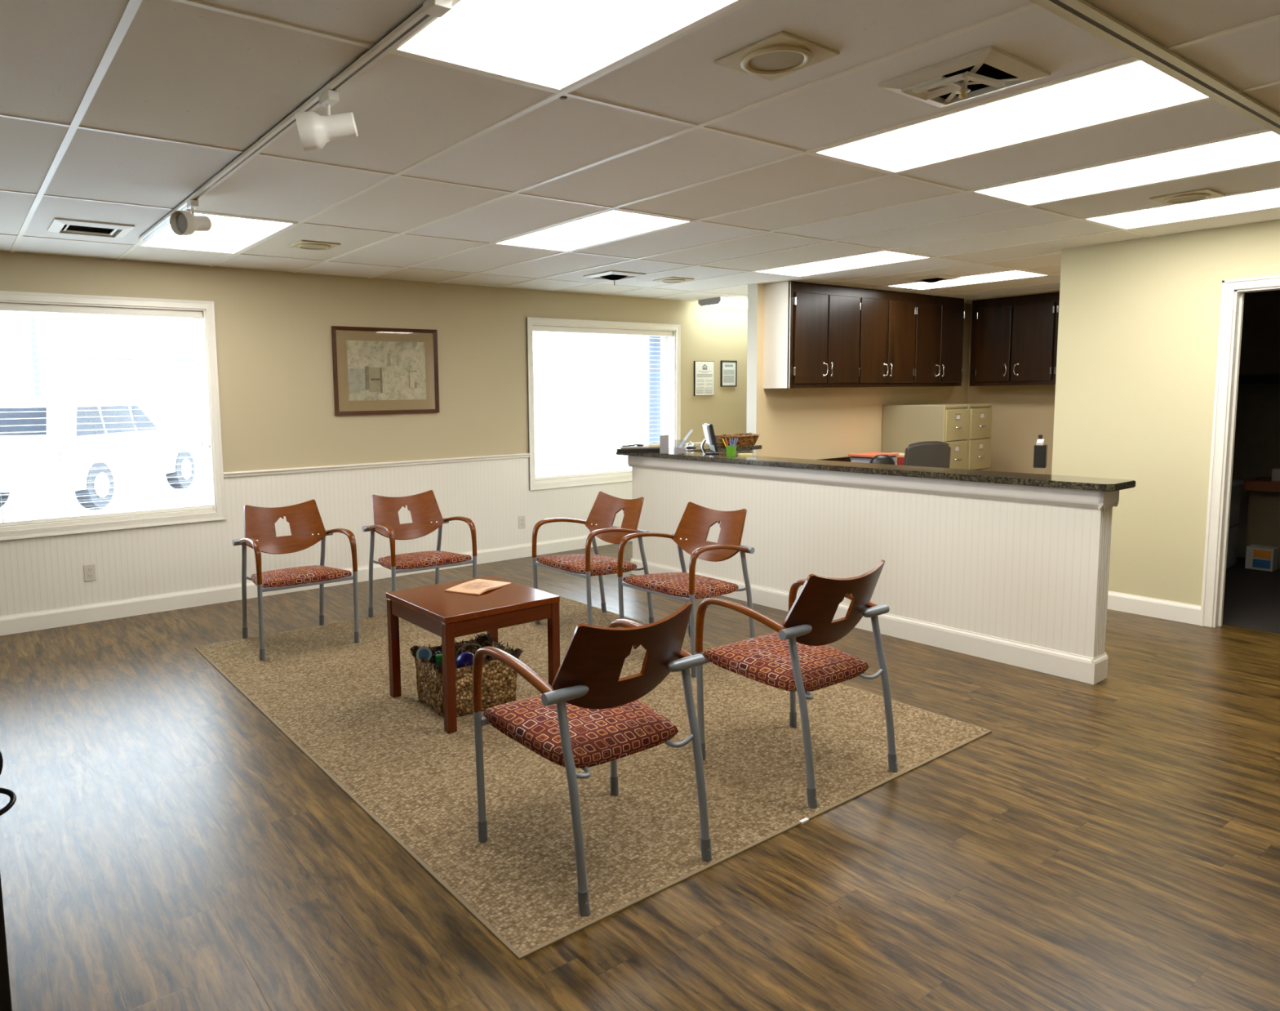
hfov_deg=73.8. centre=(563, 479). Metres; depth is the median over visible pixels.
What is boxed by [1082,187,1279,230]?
recessed light
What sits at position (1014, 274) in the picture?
recessed light
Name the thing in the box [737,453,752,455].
sticky notes
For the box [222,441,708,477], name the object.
trim
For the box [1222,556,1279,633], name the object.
floor
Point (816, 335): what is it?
upper cabinet
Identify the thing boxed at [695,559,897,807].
chair
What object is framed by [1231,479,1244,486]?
countertop
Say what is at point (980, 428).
filing cabinet
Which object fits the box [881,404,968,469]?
filing cabinet
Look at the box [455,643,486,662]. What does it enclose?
ring
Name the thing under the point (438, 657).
block
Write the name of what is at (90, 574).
wall outlet
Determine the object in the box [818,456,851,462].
desk
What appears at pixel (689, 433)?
leaflet
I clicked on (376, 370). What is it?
print
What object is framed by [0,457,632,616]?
wainscoting
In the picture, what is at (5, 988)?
base cabinet
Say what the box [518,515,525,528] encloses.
wall outlet
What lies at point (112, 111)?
ceiling
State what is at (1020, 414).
wall
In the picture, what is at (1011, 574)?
reception counter
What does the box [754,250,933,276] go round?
recessed light
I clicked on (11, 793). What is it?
stand
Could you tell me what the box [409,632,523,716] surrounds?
storage basket
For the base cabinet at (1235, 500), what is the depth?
7.01 m
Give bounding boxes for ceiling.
[0,0,1279,304]
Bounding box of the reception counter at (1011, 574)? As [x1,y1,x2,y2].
[627,449,1119,684]
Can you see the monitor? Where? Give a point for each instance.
(710, 438)
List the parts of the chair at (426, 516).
leg, armrest, leg, backrest, seat, rail, leg, armrest, leg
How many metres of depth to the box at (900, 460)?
8.14 m
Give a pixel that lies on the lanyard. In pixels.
(637, 445)
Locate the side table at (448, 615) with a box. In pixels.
[386,574,559,733]
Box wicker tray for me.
[703,432,759,447]
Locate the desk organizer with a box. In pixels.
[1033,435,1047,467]
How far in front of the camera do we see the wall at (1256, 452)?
7.34 m
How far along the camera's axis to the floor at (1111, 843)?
2.79 m
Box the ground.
[0,402,648,517]
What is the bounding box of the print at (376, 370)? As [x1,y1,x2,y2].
[346,340,426,400]
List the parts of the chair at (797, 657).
leg, rail, armrest, seat, leg, leg, backrest, armrest, leg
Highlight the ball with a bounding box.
[455,651,474,668]
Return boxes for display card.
[659,435,668,453]
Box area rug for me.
[195,588,991,959]
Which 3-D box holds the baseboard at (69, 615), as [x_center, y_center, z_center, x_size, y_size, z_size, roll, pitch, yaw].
[-1.033,0.722,7.478,12.220,0.124,0.016,-5,7,-36]
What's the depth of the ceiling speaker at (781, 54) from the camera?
2.40 m
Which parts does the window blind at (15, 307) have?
rail, pull cord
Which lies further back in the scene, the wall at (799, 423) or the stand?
the wall at (799, 423)
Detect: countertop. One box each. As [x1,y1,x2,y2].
[615,444,1135,491]
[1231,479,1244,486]
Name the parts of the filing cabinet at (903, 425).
frame, drawer, drawer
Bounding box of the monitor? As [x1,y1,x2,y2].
[701,422,719,453]
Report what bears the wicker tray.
on the countertop at (1091, 483)
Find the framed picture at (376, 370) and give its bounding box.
[331,325,439,415]
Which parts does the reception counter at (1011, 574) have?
baseboard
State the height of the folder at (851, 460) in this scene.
0.035 m
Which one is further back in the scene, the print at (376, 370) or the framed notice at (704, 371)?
the framed notice at (704, 371)
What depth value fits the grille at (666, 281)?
7.25 m
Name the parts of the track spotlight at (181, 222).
bulb, stem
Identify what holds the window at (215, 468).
in the wall at (273, 328)
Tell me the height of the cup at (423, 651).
0.084 m
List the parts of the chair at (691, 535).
leg, armrest, rail, seat, leg, leg, backrest, armrest, leg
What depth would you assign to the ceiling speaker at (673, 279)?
7.19 m
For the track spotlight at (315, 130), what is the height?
0.170 m
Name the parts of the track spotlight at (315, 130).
stem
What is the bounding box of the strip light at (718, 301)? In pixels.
[697,297,747,308]
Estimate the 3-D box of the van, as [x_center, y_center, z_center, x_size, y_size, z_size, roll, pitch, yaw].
[-8.263,-0.560,14.811,2.000,1.778,4.860,-1,6,2]
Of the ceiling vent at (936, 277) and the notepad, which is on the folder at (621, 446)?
the notepad
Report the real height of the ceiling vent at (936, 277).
0.042 m
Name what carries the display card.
on the countertop at (1091, 483)
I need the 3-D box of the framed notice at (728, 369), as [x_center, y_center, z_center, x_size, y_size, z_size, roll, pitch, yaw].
[1.834,-1.179,9.421,0.244,0.286,0.020,-5,7,-36]
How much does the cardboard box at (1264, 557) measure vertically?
0.185 m
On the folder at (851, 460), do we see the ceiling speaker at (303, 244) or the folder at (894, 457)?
the folder at (894, 457)
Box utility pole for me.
[0,312,544,396]
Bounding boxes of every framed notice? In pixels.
[693,360,714,395]
[720,360,737,386]
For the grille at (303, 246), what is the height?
0.006 m
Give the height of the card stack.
0.050 m
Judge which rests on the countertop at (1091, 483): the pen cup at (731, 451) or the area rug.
the pen cup at (731, 451)
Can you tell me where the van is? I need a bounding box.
[0,395,200,508]
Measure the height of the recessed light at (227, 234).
0.006 m
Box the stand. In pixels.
[0,750,16,815]
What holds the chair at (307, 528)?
on the area rug
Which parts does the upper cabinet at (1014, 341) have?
door, door, door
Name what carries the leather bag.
on the desk at (846, 458)
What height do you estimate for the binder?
0.034 m
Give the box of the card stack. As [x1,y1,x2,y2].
[674,446,684,453]
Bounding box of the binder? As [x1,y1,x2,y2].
[616,446,659,453]
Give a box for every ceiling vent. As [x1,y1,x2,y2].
[47,217,134,237]
[583,270,645,284]
[878,45,1050,107]
[904,274,959,283]
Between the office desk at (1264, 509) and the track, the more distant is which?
the office desk at (1264, 509)
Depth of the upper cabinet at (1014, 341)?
8.93 m
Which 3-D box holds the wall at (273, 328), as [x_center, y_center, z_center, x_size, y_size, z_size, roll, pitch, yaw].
[-1.105,-0.456,7.434,12.220,2.478,0.160,-5,7,-36]
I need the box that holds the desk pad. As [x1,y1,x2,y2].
[890,452,904,462]
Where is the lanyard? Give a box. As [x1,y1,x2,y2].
[622,444,644,446]
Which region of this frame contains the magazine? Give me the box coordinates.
[444,578,511,595]
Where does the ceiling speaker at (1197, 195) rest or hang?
attached to the ceiling
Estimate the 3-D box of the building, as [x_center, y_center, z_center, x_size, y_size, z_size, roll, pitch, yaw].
[-4.521,-6.587,65.821,12.800,3.300,8.800,-5,7,-36]
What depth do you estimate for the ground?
24.27 m
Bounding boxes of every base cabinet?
[0,872,12,1010]
[1226,479,1244,568]
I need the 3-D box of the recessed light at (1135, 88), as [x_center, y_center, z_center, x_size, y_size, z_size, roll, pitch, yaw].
[1.583,-1.292,3.105,0.586,0.006,1.195,-5,7,-36]
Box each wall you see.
[0,250,747,471]
[756,283,970,459]
[967,304,1055,474]
[1051,219,1279,605]
[1231,383,1279,557]
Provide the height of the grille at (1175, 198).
0.006 m
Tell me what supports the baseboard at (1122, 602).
attached to the wall at (1137, 344)
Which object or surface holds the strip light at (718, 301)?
attached to the ceiling
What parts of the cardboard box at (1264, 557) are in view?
blue panel, orange panel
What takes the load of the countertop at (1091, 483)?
on the reception counter at (1011, 574)
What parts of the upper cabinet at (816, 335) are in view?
panel, door, handle, door, door, door, door, door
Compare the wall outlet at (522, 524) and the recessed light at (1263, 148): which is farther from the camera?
the wall outlet at (522, 524)
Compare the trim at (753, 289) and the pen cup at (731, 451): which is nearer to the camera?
the pen cup at (731, 451)
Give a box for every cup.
[416,646,431,661]
[725,445,736,455]
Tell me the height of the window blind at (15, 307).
1.444 m
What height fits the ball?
0.110 m
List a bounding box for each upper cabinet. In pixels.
[763,280,965,388]
[969,292,1059,386]
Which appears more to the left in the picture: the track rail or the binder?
the track rail
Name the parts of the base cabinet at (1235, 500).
door, drawer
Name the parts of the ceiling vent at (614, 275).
frame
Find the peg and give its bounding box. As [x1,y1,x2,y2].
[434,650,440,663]
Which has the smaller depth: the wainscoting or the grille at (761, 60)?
the grille at (761, 60)
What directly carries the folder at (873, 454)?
on the folder at (890, 455)
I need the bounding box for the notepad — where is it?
[648,444,659,446]
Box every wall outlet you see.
[83,563,96,581]
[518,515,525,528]
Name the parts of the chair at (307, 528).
leg, armrest, leg, backrest, seat, rail, leg, armrest, leg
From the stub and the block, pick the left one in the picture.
the block
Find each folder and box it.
[619,445,659,448]
[848,451,898,457]
[850,455,896,458]
[850,456,896,461]
[850,459,895,462]
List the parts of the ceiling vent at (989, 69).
loose blade, damper knob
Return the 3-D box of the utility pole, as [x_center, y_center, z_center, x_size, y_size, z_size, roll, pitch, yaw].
[-23.742,-4.568,34.399,56.001,6.200,0.266,-5,7,-36]
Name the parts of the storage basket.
handle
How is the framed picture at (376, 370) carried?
attached to the wall at (273, 328)
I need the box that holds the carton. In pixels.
[1271,467,1279,481]
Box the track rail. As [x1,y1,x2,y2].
[138,0,451,240]
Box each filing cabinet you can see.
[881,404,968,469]
[928,403,992,471]
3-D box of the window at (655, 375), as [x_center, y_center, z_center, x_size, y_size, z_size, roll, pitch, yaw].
[0.329,-0.787,8.606,2.063,1.660,0.446,-5,7,-36]
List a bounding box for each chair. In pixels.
[232,499,359,660]
[361,489,476,617]
[472,601,711,915]
[532,491,653,625]
[617,501,755,676]
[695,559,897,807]
[903,440,951,467]
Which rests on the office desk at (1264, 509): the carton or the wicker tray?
the carton
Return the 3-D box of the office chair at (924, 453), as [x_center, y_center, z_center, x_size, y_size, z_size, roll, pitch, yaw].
[2.841,0.233,6.840,0.564,1.119,0.629,-1,6,-6]
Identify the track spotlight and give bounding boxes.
[169,199,211,235]
[295,89,357,151]
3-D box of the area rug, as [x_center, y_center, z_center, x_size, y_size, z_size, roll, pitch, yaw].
[-0.179,1.074,4.492,2.514,0.007,3.628,-5,7,-36]
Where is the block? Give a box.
[435,653,442,665]
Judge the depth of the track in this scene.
2.43 m
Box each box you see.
[897,456,904,465]
[1244,544,1279,571]
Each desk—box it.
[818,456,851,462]
[1244,476,1279,568]
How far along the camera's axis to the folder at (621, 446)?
6.86 m
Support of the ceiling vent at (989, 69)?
in the ceiling
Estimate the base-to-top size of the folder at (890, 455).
0.014 m
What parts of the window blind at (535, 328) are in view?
rail, pull cord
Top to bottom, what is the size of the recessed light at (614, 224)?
0.006 m
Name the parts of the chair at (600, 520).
leg, armrest, rail, seat, leg, leg, backrest, armrest, leg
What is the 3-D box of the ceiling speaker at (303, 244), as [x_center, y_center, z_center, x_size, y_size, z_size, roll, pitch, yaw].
[-1.571,-1.472,5.346,0.250,0.018,0.250,-5,7,-36]
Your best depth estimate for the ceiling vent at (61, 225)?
4.68 m
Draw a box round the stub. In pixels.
[559,96,567,100]
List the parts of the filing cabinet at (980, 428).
frame, drawer, drawer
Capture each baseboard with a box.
[0,534,632,635]
[1106,590,1200,625]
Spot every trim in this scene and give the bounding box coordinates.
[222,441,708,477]
[746,283,758,455]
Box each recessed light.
[137,211,296,253]
[391,0,746,93]
[493,208,693,252]
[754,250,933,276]
[810,59,1210,173]
[885,270,1049,289]
[969,130,1279,206]
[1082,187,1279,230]
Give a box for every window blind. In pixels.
[0,302,213,526]
[533,325,672,479]
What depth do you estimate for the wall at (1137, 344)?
5.56 m
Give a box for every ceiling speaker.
[288,240,340,250]
[653,276,693,283]
[713,31,839,80]
[1149,188,1225,204]
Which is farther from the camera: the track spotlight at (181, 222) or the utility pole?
the utility pole
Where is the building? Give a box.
[533,371,604,417]
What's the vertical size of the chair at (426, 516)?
0.853 m
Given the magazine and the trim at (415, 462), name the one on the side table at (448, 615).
the magazine
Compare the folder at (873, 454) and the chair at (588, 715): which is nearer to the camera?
the chair at (588, 715)
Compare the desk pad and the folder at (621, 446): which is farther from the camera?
the desk pad
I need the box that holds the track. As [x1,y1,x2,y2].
[1029,0,1279,135]
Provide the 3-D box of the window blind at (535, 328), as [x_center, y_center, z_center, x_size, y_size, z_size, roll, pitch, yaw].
[0.419,-0.778,8.483,1.791,1.444,0.072,-5,7,-36]
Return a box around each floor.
[0,541,1279,1010]
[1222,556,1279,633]
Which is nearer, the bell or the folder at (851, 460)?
the bell
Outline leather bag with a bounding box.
[869,454,895,464]
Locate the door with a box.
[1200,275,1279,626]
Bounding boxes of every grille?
[302,245,326,248]
[665,280,681,282]
[748,51,804,71]
[1168,195,1204,201]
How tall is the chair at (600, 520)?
0.853 m
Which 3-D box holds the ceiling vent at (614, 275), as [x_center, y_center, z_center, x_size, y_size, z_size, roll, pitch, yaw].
[0.413,-1.624,6.895,0.360,0.084,0.360,-5,7,-36]
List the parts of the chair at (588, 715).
leg, rail, armrest, leg, seat, leg, backrest, armrest, leg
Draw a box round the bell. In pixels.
[685,440,696,448]
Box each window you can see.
[0,290,226,540]
[526,316,680,489]
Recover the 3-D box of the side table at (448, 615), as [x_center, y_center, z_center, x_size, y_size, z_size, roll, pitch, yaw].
[-0.452,0.832,4.227,0.630,0.536,0.625,-5,7,-36]
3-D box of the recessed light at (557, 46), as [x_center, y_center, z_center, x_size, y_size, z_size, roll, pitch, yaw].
[0.109,-1.162,2.030,0.586,0.006,1.195,-5,7,-36]
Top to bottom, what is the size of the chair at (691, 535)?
0.853 m
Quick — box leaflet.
[678,429,693,447]

